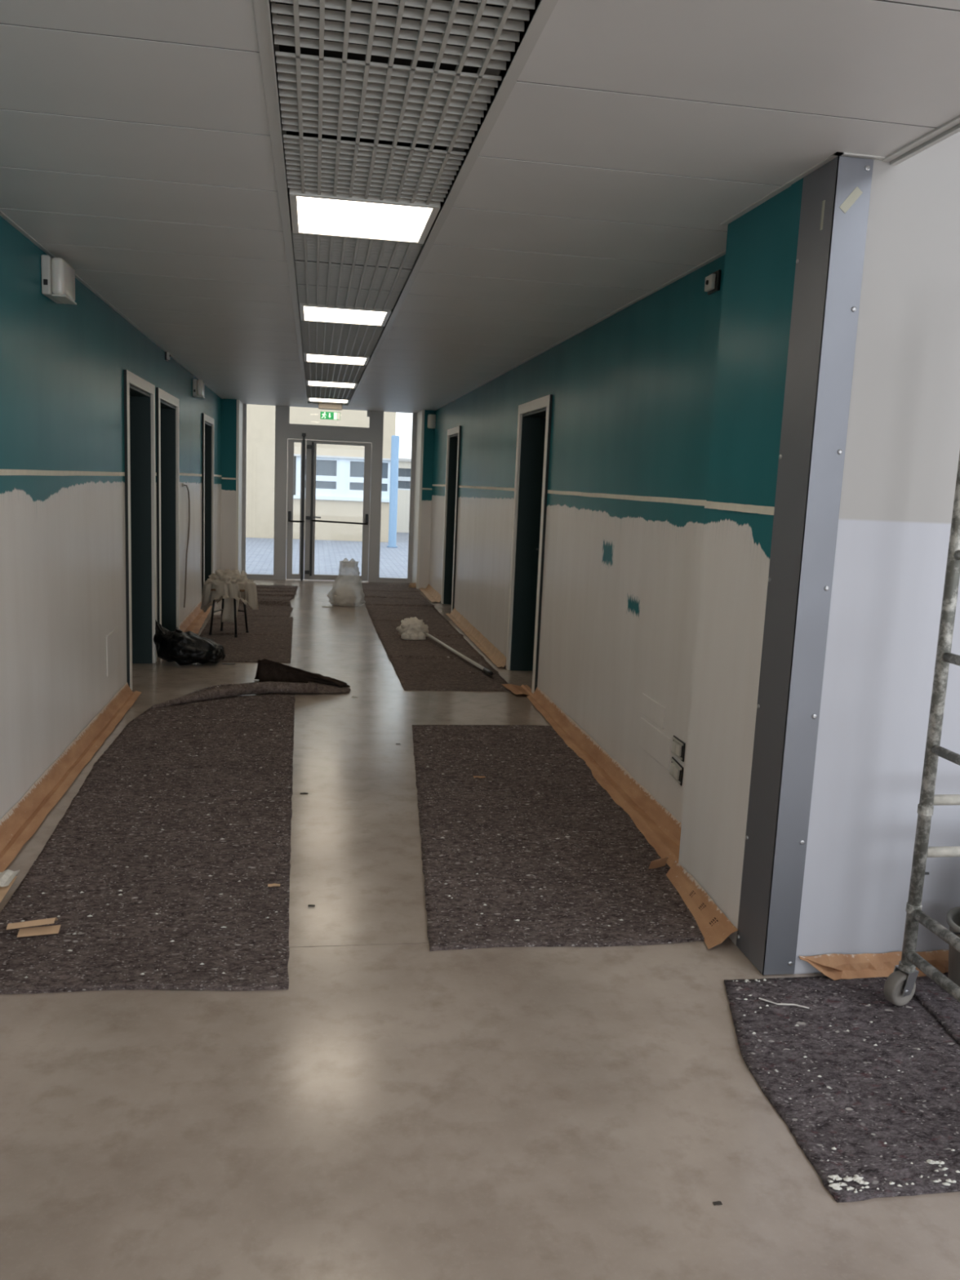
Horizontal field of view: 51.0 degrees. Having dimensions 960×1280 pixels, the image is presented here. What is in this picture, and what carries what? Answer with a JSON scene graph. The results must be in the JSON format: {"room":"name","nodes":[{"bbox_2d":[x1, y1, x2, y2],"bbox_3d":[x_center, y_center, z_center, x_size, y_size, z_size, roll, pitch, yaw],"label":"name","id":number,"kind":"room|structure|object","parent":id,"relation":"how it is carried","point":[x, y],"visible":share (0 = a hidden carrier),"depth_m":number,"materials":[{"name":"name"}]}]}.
{"room":"school corridor","nodes":[
{"label":"school corridor","id":0,"kind":"room"},
{"bbox_2d":[0,215,222,819],"bbox_3d":[-2.069,-0.621,4.049,0.320,2.798,20.950,1,9,-9],"label":"wall","id":1,"kind":"structure","parent":0,"point":[63,538],"depth_m":4.98,"materials":[{"name":"paint"}]},
{"bbox_2d":[40,254,76,304],"bbox_3d":[-1.933,-1.652,4.625,0.099,0.172,0.264,1,9,-9],"label":"emergency light","id":2,"kind":"object","parent":1,"relation":"attached to","point":[58,277],"visible":1,"depth_m":4.52,"materials":[{"name":"grey plastic"}]},
{"bbox_2d":[0,469,124,475],"bbox_3d":[-1.681,-0.455,2.693,0.001,0.034,7.930,1,9,-9],"label":"tape","id":3,"kind":"object","parent":1,"relation":"attached to","point":[2,472],"visible":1,"depth_m":4.81,"materials":[{"name":"beige paper"}]},
{"bbox_2d":[106,627,118,676],"bbox_3d":[-2.285,0.072,6.257,0.006,0.250,0.340,1,9,-9],"label":"blank plate","id":4,"kind":"object","parent":1,"relation":"attached to","point":[112,639],"visible":1,"depth_m":6.24,"materials":[{"name":"paint"}]},
{"bbox_2d":[123,369,156,690],"bbox_3d":[-2.547,-0.787,7.174,0.282,2.120,1.166,1,9,-9],"label":"door","id":5,"kind":"structure","parent":1,"relation":"in","point":[139,411],"depth_m":7.61,"materials":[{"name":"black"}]},
{"bbox_2d":[155,387,179,631],"bbox_3d":[-2.766,-1.005,8.509,0.282,2.120,1.206,1,9,-9],"label":"door","id":6,"kind":"structure","parent":1,"relation":"in","point":[167,406],"depth_m":8.98,"materials":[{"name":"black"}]},
{"bbox_2d":[164,351,170,361],"bbox_3d":[-2.562,-2.337,8.271,0.037,0.080,0.110,1,9,-9],"label":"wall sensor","id":7,"kind":"object","parent":1,"relation":"attached to","point":[167,355],"visible":0.88,"depth_m":8.23,"materials":[{"name":"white plastic"}]},
{"bbox_2d":[182,483,190,607],"bbox_3d":[-2.843,-0.927,9.753,0.024,1.180,0.523,1,9,-9],"label":"loose cable","id":8,"kind":"object","parent":1,"relation":"attached to","point":[183,484],"visible":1,"depth_m":9.78,"materials":[{"name":"brown plastic"}]},
{"bbox_2d":[179,472,201,476],"bbox_3d":[-2.893,-1.653,10.063,0.001,0.034,2.050,1,9,-9],"label":"tape","id":9,"kind":"object","parent":1,"relation":"attached to","point":[180,473],"visible":0.93,"depth_m":9.98,"materials":[{"name":"beige paper"}]},
{"bbox_2d":[192,378,204,398],"bbox_3d":[-2.850,-2.548,10.199,0.099,0.172,0.244,1,9,-9],"label":"emergency light","id":10,"kind":"object","parent":1,"relation":"attached to","point":[197,384],"visible":1,"depth_m":10.10,"materials":[{"name":"grey plastic"}]},
{"bbox_2d":[201,413,213,596],"bbox_3d":[-3.285,-1.520,11.660,0.282,2.120,1.136,1,9,-9],"label":"door","id":11,"kind":"structure","parent":1,"relation":"in","point":[207,429],"depth_m":12.06,"materials":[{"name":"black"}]},
{"bbox_2d":[221,398,236,571],"bbox_3d":[-3.388,-2.015,13.577,0.213,2.498,0.280,1,9,-9],"label":"wall","id":12,"kind":"structure","parent":0,"point":[228,442],"depth_m":13.43,"materials":[{"name":"paint"}]},
{"bbox_2d":[222,477,235,479],"bbox_3d":[-3.350,-2.153,13.416,0.185,0.023,0.002,1,9,-9],"label":"tape","id":13,"kind":"object","parent":12,"relation":"attached to","point":[233,478],"visible":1,"depth_m":13.41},
{"bbox_2d":[235,399,243,573],"bbox_3d":[-3.312,-2.030,13.852,0.032,2.448,0.804,1,9,-9],"label":"trim","id":14,"kind":"structure","parent":12,"relation":"attached to","point":[239,404],"depth_m":13.61,"materials":[{"name":"white"}]},
{"bbox_2d":[418,409,435,588],"bbox_3d":[-0.748,-1.968,14.019,0.163,2.498,0.280,1,9,-9],"label":"wall","id":15,"kind":"structure","parent":0,"point":[428,433],"depth_m":13.89,"materials":[{"name":"paint"}]},
{"bbox_2d":[411,409,424,588],"bbox_3d":[-0.884,-1.986,14.258,0.032,2.448,0.804,1,9,-9],"label":"trim","id":16,"kind":"structure","parent":15,"relation":"attached to","point":[420,415],"depth_m":14.06,"materials":[{"name":"white"}]},
{"bbox_2d":[427,413,435,428],"bbox_3d":[-0.646,-2.967,13.659,0.132,0.190,0.135,1,9,-9],"label":"emergency light","id":17,"kind":"object","parent":15,"relation":"attached to","point":[431,417],"visible":0.95,"depth_m":13.60,"materials":[{"name":"grey plastic"}]},
{"bbox_2d":[0,578,959,1279],"bbox_3d":[1.510,0.894,4.819,7.800,0.120,21.020,1,9,-9],"label":"floor","id":18,"kind":"structure","parent":0,"point":[402,1109],"depth_m":2.44,"materials":[{"name":"concrete"}]},
{"bbox_2d":[0,682,141,902],"bbox_3d":[-1.806,0.786,3.896,0.189,0.078,5.920,1,9,-9],"label":"paper","id":19,"kind":"object","parent":18,"relation":"on","point":[22,820],"depth_m":4.66,"materials":[{"name":"brown paper"}]},
{"bbox_2d":[0,658,351,994],"bbox_3d":[-1.272,0.545,5.132,1.355,0.229,4.603,1,9,-9],"label":"mat","id":20,"kind":"object","parent":18,"relation":"on","point":[157,872],"visible":1,"depth_m":3.88,"materials":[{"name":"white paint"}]},
{"bbox_2d":[6,917,61,937],"bbox_3d":[-1.432,0.917,3.229,0.158,0.041,0.068,0,9,-16],"label":"scrap","id":21,"kind":"object","parent":20,"relation":"on","point":[47,930],"visible":1,"depth_m":3.22,"materials":[{"name":"wood"}]},
{"bbox_2d":[267,883,279,886],"bbox_3d":[-0.753,0.896,3.677,0.044,0.004,0.024,1,9,-9],"label":"paper scrap","id":22,"kind":"object","parent":20,"relation":"on","point":[273,884],"visible":1,"depth_m":3.68,"materials":[{"name":"beige paper"}]},
{"bbox_2d":[153,620,235,665],"bbox_3d":[-2.250,-0.004,7.880,0.657,0.380,0.344,1,9,-9],"label":"bag","id":23,"kind":"object","parent":18,"relation":"on","point":[186,648],"visible":1,"depth_m":7.79,"materials":[{"name":"black plastic"}]},
{"bbox_2d":[179,600,212,633],"bbox_3d":[-2.861,-0.257,10.276,0.176,0.078,2.020,1,9,-9],"label":"paper","id":24,"kind":"object","parent":18,"relation":"on","point":[193,621],"visible":0.78,"depth_m":10.02,"materials":[{"name":"brown paper"}]},
{"bbox_2d":[240,570,247,575],"bbox_3d":[-3.349,-0.929,14.232,0.096,0.122,0.103,-3,11,-34],"label":"paper wad","id":25,"kind":"object","parent":18,"relation":"on","point":[242,572],"visible":0.4,"depth_m":14.20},
{"bbox_2d":[199,615,293,662],"bbox_3d":[-2.166,-0.045,9.322,0.873,0.025,2.654,1,9,-9],"label":"mat","id":26,"kind":"object","parent":18,"relation":"on","point":[268,637],"visible":0.83,"depth_m":9.19,"materials":[{"name":"grey fabric"}]},
{"bbox_2d":[208,588,248,637],"bbox_3d":[-2.326,-0.270,9.325,0.333,0.434,0.371,2,9,-2],"label":"stool","id":27,"kind":"object","parent":26,"relation":"on","point":[211,589],"visible":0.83,"depth_m":9.25,"materials":[{"name":"brown metal"}]},
{"bbox_2d":[200,568,258,622],"bbox_3d":[-2.309,-0.421,9.306,0.443,0.481,0.492,8,10,32],"label":"sheet","id":28,"kind":"object","parent":27,"relation":"on","point":[227,584],"visible":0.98,"depth_m":9.19,"materials":[{"name":"beige fabric"}]},
{"bbox_2d":[219,584,297,617],"bbox_3d":[-2.630,-0.524,12.132,0.817,0.064,3.070,1,9,-9],"label":"mat","id":29,"kind":"object","parent":18,"relation":"on","point":[273,600],"visible":0.58,"depth_m":11.56,"materials":[{"name":"grey fabric"}]},
{"bbox_2d":[241,403,282,579],"bbox_3d":[-3.108,-2.103,14.281,0.570,2.478,0.080,1,9,-9],"label":"window","id":30,"kind":"structure","parent":18,"relation":"on","point":[278,409],"depth_m":14.27,"materials":[{"name":"grey metal"}]},
{"bbox_2d":[280,432,374,582],"bbox_3d":[-2.188,-1.887,14.431,1.300,2.085,0.163,1,9,-9],"label":"door","id":31,"kind":"structure","parent":18,"relation":"on","point":[308,443],"depth_m":14.40,"materials":[{"name":"grey metal"}]},
{"bbox_2d":[282,405,375,439],"bbox_3d":[-2.137,-3.094,14.251,1.300,0.428,0.135,1,9,-9],"label":"window","id":32,"kind":"structure","parent":31,"relation":"attached to","point":[288,428],"depth_m":14.26,"materials":[{"name":"grey metal"}]},
{"bbox_2d":[326,557,365,606],"bbox_3d":[-1.577,-0.692,11.897,0.458,0.555,0.360,1,9,-9],"label":"clear bag","id":33,"kind":"object","parent":18,"relation":"on","point":[348,589],"visible":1,"depth_m":11.80,"materials":[{"name":"white"}]},
{"bbox_2d":[370,410,417,582],"bbox_3d":[-1.244,-2.070,14.593,0.610,2.478,0.080,1,9,-9],"label":"window","id":34,"kind":"structure","parent":18,"relation":"on","point":[379,429],"depth_m":14.56,"materials":[{"name":"grey metal"}]},
{"bbox_2d":[419,584,440,602],"bbox_3d":[-0.663,-0.632,13.302,0.140,0.077,1.570,1,9,-9],"label":"paper","id":35,"kind":"object","parent":18,"relation":"on","point":[429,592],"visible":1,"depth_m":13.25,"materials":[{"name":"brown paper"}]},
{"bbox_2d":[361,582,511,691],"bbox_3d":[-0.771,-0.239,10.916,0.891,0.036,7.427,1,9,-9],"label":"mat","id":36,"kind":"object","parent":18,"relation":"on","point":[426,664],"visible":0.91,"depth_m":9.05,"materials":[{"name":"grey fabric"}]},
{"bbox_2d":[408,582,416,587],"bbox_3d":[-0.926,-0.770,14.144,0.155,0.074,0.110,1,9,-9],"label":"paper wad","id":37,"kind":"object","parent":36,"relation":"on","point":[411,584],"visible":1,"depth_m":14.10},
{"bbox_2d":[395,617,493,675],"bbox_3d":[-0.245,0.026,8.768,0.309,0.208,2.164,-2,10,-25],"label":"mop","id":38,"kind":"object","parent":36,"relation":"on","point":[414,628],"visible":1,"depth_m":9.48,"materials":[{"name":"white fabric"}]},
{"bbox_2d":[445,608,506,667],"bbox_3d":[-0.080,-0.072,9.881,0.098,0.076,3.300,1,9,-9],"label":"paper","id":39,"kind":"object","parent":18,"relation":"on","point":[474,635],"visible":1,"depth_m":9.53,"materials":[{"name":"brown paper"}]},
{"bbox_2d":[502,684,533,695],"bbox_3d":[0.284,0.365,7.369,0.194,0.020,0.350,1,9,-9],"label":"paper","id":40,"kind":"object","parent":18,"relation":"on","point":[523,689],"visible":0.9,"depth_m":7.38,"materials":[{"name":"brown paper"}]},
{"bbox_2d":[412,724,704,951],"bbox_3d":[0.199,0.769,4.806,1.000,0.015,3.084,2,9,-5],"label":"mat","id":41,"kind":"object","parent":18,"relation":"on","point":[533,851],"visible":1,"depth_m":4.14,"materials":[{"name":"grey fabric"}]},
{"bbox_2d":[648,856,737,949],"bbox_3d":[0.757,0.938,3.679,0.109,0.080,0.697,1,9,-9],"label":"paper","id":42,"kind":"object","parent":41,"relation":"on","point":[715,927],"visible":1,"depth_m":3.60,"materials":[{"name":"brown paper"}]},
{"bbox_2d":[526,686,681,867],"bbox_3d":[0.592,0.627,5.589,0.164,0.078,3.300,1,9,-9],"label":"paper","id":43,"kind":"object","parent":18,"relation":"on","point":[661,829],"visible":0.91,"depth_m":5.05,"materials":[{"name":"brown paper"}]},
{"bbox_2d":[712,1200,722,1205],"bbox_3d":[0.508,1.204,2.151,0.018,0.003,0.010,1,9,-9],"label":"paper scrap","id":44,"kind":"object","parent":18,"relation":"on","point":[717,1202],"visible":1,"depth_m":2.15,"materials":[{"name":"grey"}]},
{"bbox_2d":[724,972,959,1202],"bbox_3d":[1.710,1.148,2.805,2.067,0.016,0.964,1,9,-9],"label":"mat","id":45,"kind":"object","parent":18,"relation":"on","point":[867,1086],"visible":0.97,"depth_m":2.63,"materials":[{"name":"grey fabric"}]},
{"bbox_2d":[799,950,948,980],"bbox_3d":[1.542,1.042,3.250,1.071,0.062,0.062,1,9,-9],"label":"paper","id":46,"kind":"object","parent":45,"relation":"on","point":[836,966],"visible":0.71,"depth_m":3.21,"materials":[{"name":"brown paper"}]},
{"bbox_2d":[913,977,959,1044],"bbox_3d":[1.967,1.134,2.921,1.323,0.013,0.706,1,9,-9],"label":"mat","id":47,"kind":"object","parent":45,"relation":"on","point":[944,1007],"visible":0.65,"depth_m":3.01,"materials":[{"name":"grey fabric"}]},
{"bbox_2d":[883,451,959,1006],"bbox_3d":[1.759,0.158,2.359,0.854,2.088,1.220,1,9,-9],"label":"scaffold","id":48,"kind":"object","parent":47,"relation":"on","point":[900,987],"visible":1,"depth_m":2.90,"materials":[{"name":"silver metal"}]},
{"bbox_2d":[946,906,959,986],"bbox_3d":[1.572,0.960,3.076,0.284,0.249,0.292,1,9,-9],"label":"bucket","id":49,"kind":"object","parent":47,"relation":"on","point":[953,917],"visible":0.8,"depth_m":3.09,"materials":[{"name":"black plastic"}]},
{"bbox_2d":[0,0,959,413],"bbox_3d":[-0.468,-1.772,4.138,2.826,0.314,21.023,1,9,-9],"label":"ceiling","id":50,"kind":"structure","parent":0,"point":[613,155],"depth_m":2.96,"materials":[{"name":"white paint"}]},
{"bbox_2d":[307,400,348,404],"bbox_3d":[-1.996,-3.122,13.218,0.527,0.018,0.409,1,9,-9],"label":"ceiling vent","id":51,"kind":"object","parent":50,"relation":"in","point":[308,401],"visible":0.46,"depth_m":13.21,"materials":[{"name":"grey metal"}]},
{"bbox_2d":[318,401,342,420],"bbox_3d":[-1.957,-2.991,13.150,0.305,0.214,0.100,1,9,-9],"label":"exit sign","id":52,"kind":"object","parent":51,"relation":"hanging from","point":[327,406],"visible":1,"depth_m":13.13,"materials":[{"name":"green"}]},
{"bbox_2d":[307,396,350,403],"bbox_3d":[-1.916,-3.077,12.733,0.519,0.094,0.569,1,9,-9],"label":"ceiling light","id":53,"kind":"object","parent":50,"relation":"attached to","point":[309,399],"visible":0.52,"depth_m":12.77,"materials":[{"name":"white plastic"}]},
{"bbox_2d":[309,398,347,402],"bbox_3d":[-1.917,-3.042,12.739,0.471,0.008,0.530,1,9,-9],"label":"diffuser","id":54,"kind":"object","parent":53,"relation":"attached to","point":[325,400],"depth_m":12.79,"materials":[{"name":"beige plastic"}]},
{"bbox_2d":[306,393,351,399],"bbox_3d":[-1.825,-2.951,12.174,0.527,0.018,0.571,1,9,-9],"label":"ceiling vent","id":55,"kind":"object","parent":50,"relation":"in","point":[309,395],"visible":0.83,"depth_m":12.14,"materials":[{"name":"grey metal"}]},
{"bbox_2d":[306,389,353,395],"bbox_3d":[-1.732,-2.860,11.612,0.527,0.018,0.571,1,9,-9],"label":"ceiling vent","id":56,"kind":"object","parent":50,"relation":"in","point":[308,391],"visible":0.84,"depth_m":11.58,"materials":[{"name":"grey metal"}]},
{"bbox_2d":[306,385,355,391],"bbox_3d":[-1.640,-2.768,11.050,0.527,0.018,0.571,1,9,-9],"label":"ceiling vent","id":57,"kind":"object","parent":50,"relation":"in","point":[317,388],"visible":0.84,"depth_m":11.06,"materials":[{"name":"grey metal"}]},
{"bbox_2d":[306,379,357,388],"bbox_3d":[-1.546,-2.710,10.486,0.519,0.094,0.569,1,9,-9],"label":"ceiling light","id":58,"kind":"object","parent":50,"relation":"attached to","point":[310,383],"visible":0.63,"depth_m":10.51,"materials":[{"name":"white plastic"}]},
{"bbox_2d":[308,381,355,387],"bbox_3d":[-1.548,-2.675,10.491,0.471,0.008,0.530,1,9,-9],"label":"diffuser","id":59,"kind":"object","parent":58,"relation":"attached to","point":[324,384],"depth_m":10.53,"materials":[{"name":"beige plastic"}]},
{"bbox_2d":[305,373,360,382],"bbox_3d":[-1.455,-2.584,9.926,0.527,0.018,0.571,1,9,-9],"label":"ceiling vent","id":60,"kind":"object","parent":50,"relation":"in","point":[308,376],"visible":0.85,"depth_m":9.89,"materials":[{"name":"grey metal"}]},
{"bbox_2d":[304,367,363,377],"bbox_3d":[-1.363,-2.492,9.365,0.527,0.018,0.571,1,9,-9],"label":"ceiling vent","id":61,"kind":"object","parent":50,"relation":"in","point":[332,372],"visible":0.91,"depth_m":9.33,"materials":[{"name":"grey metal"}]},
{"bbox_2d":[303,360,366,371],"bbox_3d":[-1.270,-2.401,8.803,0.527,0.018,0.571,1,9,-9],"label":"ceiling vent","id":62,"kind":"object","parent":50,"relation":"in","point":[307,364],"visible":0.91,"depth_m":8.81,"materials":[{"name":"grey metal"}]},
{"bbox_2d":[303,352,369,365],"bbox_3d":[-1.177,-2.342,8.239,0.519,0.094,0.569,1,9,-9],"label":"ceiling light","id":63,"kind":"object","parent":50,"relation":"attached to","point":[312,357],"visible":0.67,"depth_m":8.25,"materials":[{"name":"white plastic"}]},
{"bbox_2d":[306,354,365,364],"bbox_3d":[-1.178,-2.308,8.244,0.471,0.008,0.530,1,9,-9],"label":"diffuser","id":64,"kind":"object","parent":63,"relation":"attached to","point":[324,358],"depth_m":8.26,"materials":[{"name":"beige plastic"}]},
{"bbox_2d":[302,342,374,356],"bbox_3d":[-1.085,-2.217,7.679,0.527,0.018,0.571,1,9,-9],"label":"ceiling vent","id":65,"kind":"object","parent":50,"relation":"in","point":[344,350],"visible":0.88,"depth_m":7.64,"materials":[{"name":"grey metal"}]},
{"bbox_2d":[301,331,379,347],"bbox_3d":[-0.993,-2.125,7.117,0.527,0.018,0.571,1,9,-9],"label":"ceiling vent","id":66,"kind":"object","parent":50,"relation":"in","point":[311,337],"visible":0.85,"depth_m":7.08,"materials":[{"name":"grey metal"}]},
{"bbox_2d":[300,320,384,337],"bbox_3d":[-0.901,-2.033,6.556,0.527,0.018,0.571,1,9,-9],"label":"ceiling vent","id":67,"kind":"object","parent":50,"relation":"in","point":[308,326],"visible":0.9,"depth_m":6.56,"materials":[{"name":"grey metal"}]},
{"bbox_2d":[299,302,391,326],"bbox_3d":[-0.807,-1.975,5.992,0.519,0.094,0.569,1,9,-9],"label":"ceiling light","id":68,"kind":"object","parent":50,"relation":"attached to","point":[310,313],"visible":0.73,"depth_m":5.98,"materials":[{"name":"white plastic"}]},
{"bbox_2d":[303,306,386,324],"bbox_3d":[-0.809,-1.941,5.997,0.471,0.008,0.530,1,9,-9],"label":"diffuser","id":69,"kind":"object","parent":68,"relation":"attached to","point":[339,314],"depth_m":5.99,"materials":[{"name":"beige plastic"}]},
{"bbox_2d":[297,284,400,310],"bbox_3d":[-0.716,-1.850,5.432,0.527,0.018,0.571,1,9,-9],"label":"ceiling vent","id":70,"kind":"object","parent":50,"relation":"in","point":[311,294],"visible":0.91,"depth_m":5.39,"materials":[{"name":"grey metal"}]},
{"bbox_2d":[294,260,410,293],"bbox_3d":[-0.624,-1.758,4.870,0.527,0.018,0.571,1,9,-9],"label":"ceiling vent","id":71,"kind":"object","parent":50,"relation":"in","point":[370,277],"visible":0.9,"depth_m":4.83,"materials":[{"name":"grey metal"}]},
{"bbox_2d":[292,231,424,270],"bbox_3d":[-0.531,-1.666,4.308,0.527,0.018,0.571,1,9,-9],"label":"ceiling vent","id":72,"kind":"object","parent":50,"relation":"in","point":[317,248],"visible":0.91,"depth_m":4.30,"materials":[{"name":"grey metal"}]},
{"bbox_2d":[288,187,440,244],"bbox_3d":[-0.438,-1.608,3.744,0.519,0.094,0.569,1,9,-9],"label":"ceiling light","id":73,"kind":"object","parent":50,"relation":"attached to","point":[341,215],"visible":0.76,"depth_m":3.71,"materials":[{"name":"white plastic"}]},
{"bbox_2d":[297,196,431,240],"bbox_3d":[-0.439,-1.573,3.750,0.471,0.008,0.530,1,9,-9],"label":"diffuser","id":74,"kind":"object","parent":73,"relation":"attached to","point":[372,218],"depth_m":3.73,"materials":[{"name":"beige plastic"}]},
{"bbox_2d":[283,134,466,204],"bbox_3d":[-0.346,-1.482,3.185,0.527,0.018,0.571,1,9,-9],"label":"ceiling vent","id":75,"kind":"object","parent":50,"relation":"in","point":[312,163],"visible":0.94,"depth_m":3.14,"materials":[{"name":"grey metal"}]},
{"bbox_2d":[275,51,501,152],"bbox_3d":[-0.254,-1.391,2.623,0.527,0.018,0.571,1,9,-9],"label":"ceiling vent","id":76,"kind":"object","parent":50,"relation":"in","point":[359,108],"visible":0.94,"depth_m":2.58,"materials":[{"name":"grey metal"}]},
{"bbox_2d":[270,0,534,76],"bbox_3d":[-0.162,-1.299,2.061,0.527,0.018,0.571,1,9,-9],"label":"ceiling vent","id":77,"kind":"object","parent":50,"relation":"in","point":[454,6],"visible":1,"depth_m":2.16,"materials":[{"name":"grey metal"}]},
{"bbox_2d":[428,254,725,822],"bbox_3d":[0.267,-1.328,9.231,0.320,2.798,11.378,1,9,-9],"label":"wall","id":78,"kind":"structure","parent":0,"point":[633,392],"depth_m":5.48,"materials":[{"name":"paint"}]},
{"bbox_2d":[432,484,445,486],"bbox_3d":[-0.531,-2.014,13.099,0.001,0.033,1.563,1,9,-9],"label":"tape","id":79,"kind":"object","parent":78,"relation":"attached to","point":[434,485],"visible":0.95,"depth_m":13.14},
{"bbox_2d":[440,425,461,611],"bbox_3d":[-0.220,-1.423,11.903,0.282,2.120,1.036,1,9,-9],"label":"door frame","id":80,"kind":"structure","parent":78,"relation":"in","point":[453,451],"depth_m":12.26,"materials":[{"name":"white"}]},
{"bbox_2d":[458,485,514,490],"bbox_3d":[0.028,-1.468,9.696,0.001,0.034,3.320,1,9,-9],"label":"tape","id":81,"kind":"object","parent":78,"relation":"attached to","point":[464,486],"visible":0.96,"depth_m":9.29,"materials":[{"name":"beige paper"}]},
{"bbox_2d":[506,394,552,693],"bbox_3d":[0.484,-0.723,7.621,0.282,2.120,1.086,1,9,-9],"label":"door frame","id":82,"kind":"structure","parent":78,"relation":"in","point":[535,433],"depth_m":8.01,"materials":[{"name":"white"}]},
{"bbox_2d":[547,489,706,506],"bbox_3d":[0.739,-0.766,5.378,0.001,0.027,3.335,1,9,-9],"label":"tape","id":83,"kind":"object","parent":78,"relation":"attached to","point":[665,500],"visible":0.85,"depth_m":5.07,"materials":[{"name":"beige paper"}]},
{"bbox_2d":[640,693,665,728],"bbox_3d":[0.819,0.335,4.768,0.006,0.100,0.320,1,9,-9],"label":"blank plate","id":84,"kind":"object","parent":78,"relation":"attached to","point":[651,709],"visible":1,"depth_m":4.75,"materials":[{"name":"paint"}]},
{"bbox_2d":[638,717,671,769],"bbox_3d":[0.821,0.483,4.741,0.006,0.145,0.420,1,9,-9],"label":"blank plate","id":85,"kind":"object","parent":78,"relation":"attached to","point":[652,740],"visible":1,"depth_m":4.72,"materials":[{"name":"paint"}]},
{"bbox_2d":[669,756,683,786],"bbox_3d":[0.863,0.578,4.440,0.017,0.095,0.146,1,9,-9],"label":"wall socket","id":86,"kind":"object","parent":78,"relation":"attached to","point":[676,772],"visible":1,"depth_m":4.41,"materials":[{"name":"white plastic"}]},
{"bbox_2d":[671,735,684,761],"bbox_3d":[0.867,0.477,4.424,0.017,0.084,0.140,1,9,-9],"label":"wall socket","id":87,"kind":"object","parent":78,"relation":"attached to","point":[678,746],"visible":1,"depth_m":4.39,"materials":[{"name":"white plastic"}]},
{"bbox_2d":[704,269,720,294],"bbox_3d":[0.944,-1.462,4.110,0.037,0.080,0.110,1,9,-9],"label":"wall sensor","id":88,"kind":"object","parent":78,"relation":"attached to","point":[712,285],"visible":1,"depth_m":4.08,"materials":[{"name":"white plastic"}]},
{"bbox_2d":[678,177,803,949],"bbox_3d":[1.077,-0.354,3.386,0.376,2.748,0.779,1,9,-9],"label":"wall pillar","id":89,"kind":"structure","parent":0,"point":[762,246],"depth_m":3.44,"materials":[{"name":"paint"}]},
{"bbox_2d":[704,501,774,515],"bbox_3d":[0.883,-0.448,3.409,0.001,0.032,0.642,1,9,-9],"label":"tape","id":90,"kind":"object","parent":89,"relation":"attached to","point":[769,510],"visible":1,"depth_m":3.41,"materials":[{"name":"beige paper"}]},
{"bbox_2d":[736,155,873,974],"bbox_3d":[0.980,-0.160,3.097,0.111,2.438,0.212,1,9,-9],"label":"guard","id":91,"kind":"object","parent":89,"relation":"attached to","point":[836,195],"visible":1,"depth_m":3.02,"materials":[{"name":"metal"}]},
{"bbox_2d":[794,131,959,973],"bbox_3d":[3.370,-0.886,3.376,4.670,4.000,0.200,1,9,-9],"label":"wall","id":92,"kind":"structure","parent":0,"point":[902,451],"depth_m":3.04,"materials":[{"name":"paint"}]},
{"label":"outside","id":93,"kind":"structure","parent":0,"visible":0},
{"bbox_2d":[245,532,408,577],"bbox_3d":[-3.872,-3.173,29.538,30.000,0.120,30.200,1,9,-9],"label":"courtyard","id":94,"kind":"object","parent":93,"point":[393,562],"depth_m":19.57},
{"bbox_2d":[245,404,395,542],"bbox_3d":[-7.906,-5.043,26.269,10.900,4.230,6.080,1,9,-9],"label":"building","id":95,"kind":"structure","parent":94,"relation":"on","point":[340,468],"depth_m":24.10,"materials":[{"name":"beige paint"}]},
{"bbox_2d":[386,435,399,547],"bbox_3d":[-1.940,-3.333,22.644,0.240,2.490,0.240,1,9,-9],"label":"post","id":96,"kind":"object","parent":94,"relation":"on","point":[394,438],"visible":1,"depth_m":22.57,"materials":[{"name":"blue"}]},
{"bbox_2d":[396,457,411,533],"bbox_3d":[0.384,-4.529,32.120,7.000,2.130,5.100,1,9,-9],"label":"building","id":97,"kind":"structure","parent":94,"relation":"on","point":[404,464],"depth_m":29.27,"materials":[{"name":"white paint"}]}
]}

